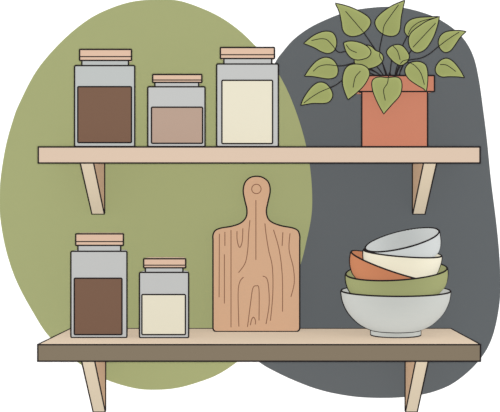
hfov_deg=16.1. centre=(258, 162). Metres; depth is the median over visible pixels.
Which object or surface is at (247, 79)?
jar
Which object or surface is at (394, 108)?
potted plant
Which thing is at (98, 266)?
jar
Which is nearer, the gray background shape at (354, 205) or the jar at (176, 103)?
the jar at (176, 103)
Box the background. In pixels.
[0,0,499,411]
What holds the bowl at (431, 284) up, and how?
in the bowl at (385, 316)
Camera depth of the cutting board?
4.32 m
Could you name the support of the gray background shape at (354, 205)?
attached to the background
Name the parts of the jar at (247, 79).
lid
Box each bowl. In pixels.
[340,288,450,337]
[345,264,447,295]
[349,250,414,279]
[362,248,441,277]
[364,227,440,256]
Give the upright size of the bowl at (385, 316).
0.113 m
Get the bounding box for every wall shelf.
[37,328,480,411]
[38,146,480,214]
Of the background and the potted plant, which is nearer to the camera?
the potted plant
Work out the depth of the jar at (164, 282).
4.15 m
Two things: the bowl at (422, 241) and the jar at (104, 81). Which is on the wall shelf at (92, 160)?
the jar at (104, 81)
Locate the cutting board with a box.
[212,176,300,331]
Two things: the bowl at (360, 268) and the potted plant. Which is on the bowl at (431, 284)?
the bowl at (360, 268)
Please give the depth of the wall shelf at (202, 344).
4.00 m
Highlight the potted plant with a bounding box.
[301,0,466,145]
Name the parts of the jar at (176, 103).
lid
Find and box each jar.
[70,233,127,337]
[74,49,134,145]
[139,257,188,337]
[147,74,205,145]
[216,47,278,145]
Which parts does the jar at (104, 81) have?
lid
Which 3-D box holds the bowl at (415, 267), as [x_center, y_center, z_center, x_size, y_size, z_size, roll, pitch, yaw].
[0.341,0.244,4.206,0.191,0.081,0.189,0,0,0]
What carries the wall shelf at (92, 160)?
attached to the background
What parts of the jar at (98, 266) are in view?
lid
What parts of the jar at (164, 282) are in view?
lid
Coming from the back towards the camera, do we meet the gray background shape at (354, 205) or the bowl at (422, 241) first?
the gray background shape at (354, 205)
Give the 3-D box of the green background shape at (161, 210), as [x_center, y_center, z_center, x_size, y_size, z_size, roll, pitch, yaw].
[-0.255,0.078,4.388,0.775,0.968,0.004,0,0,0]

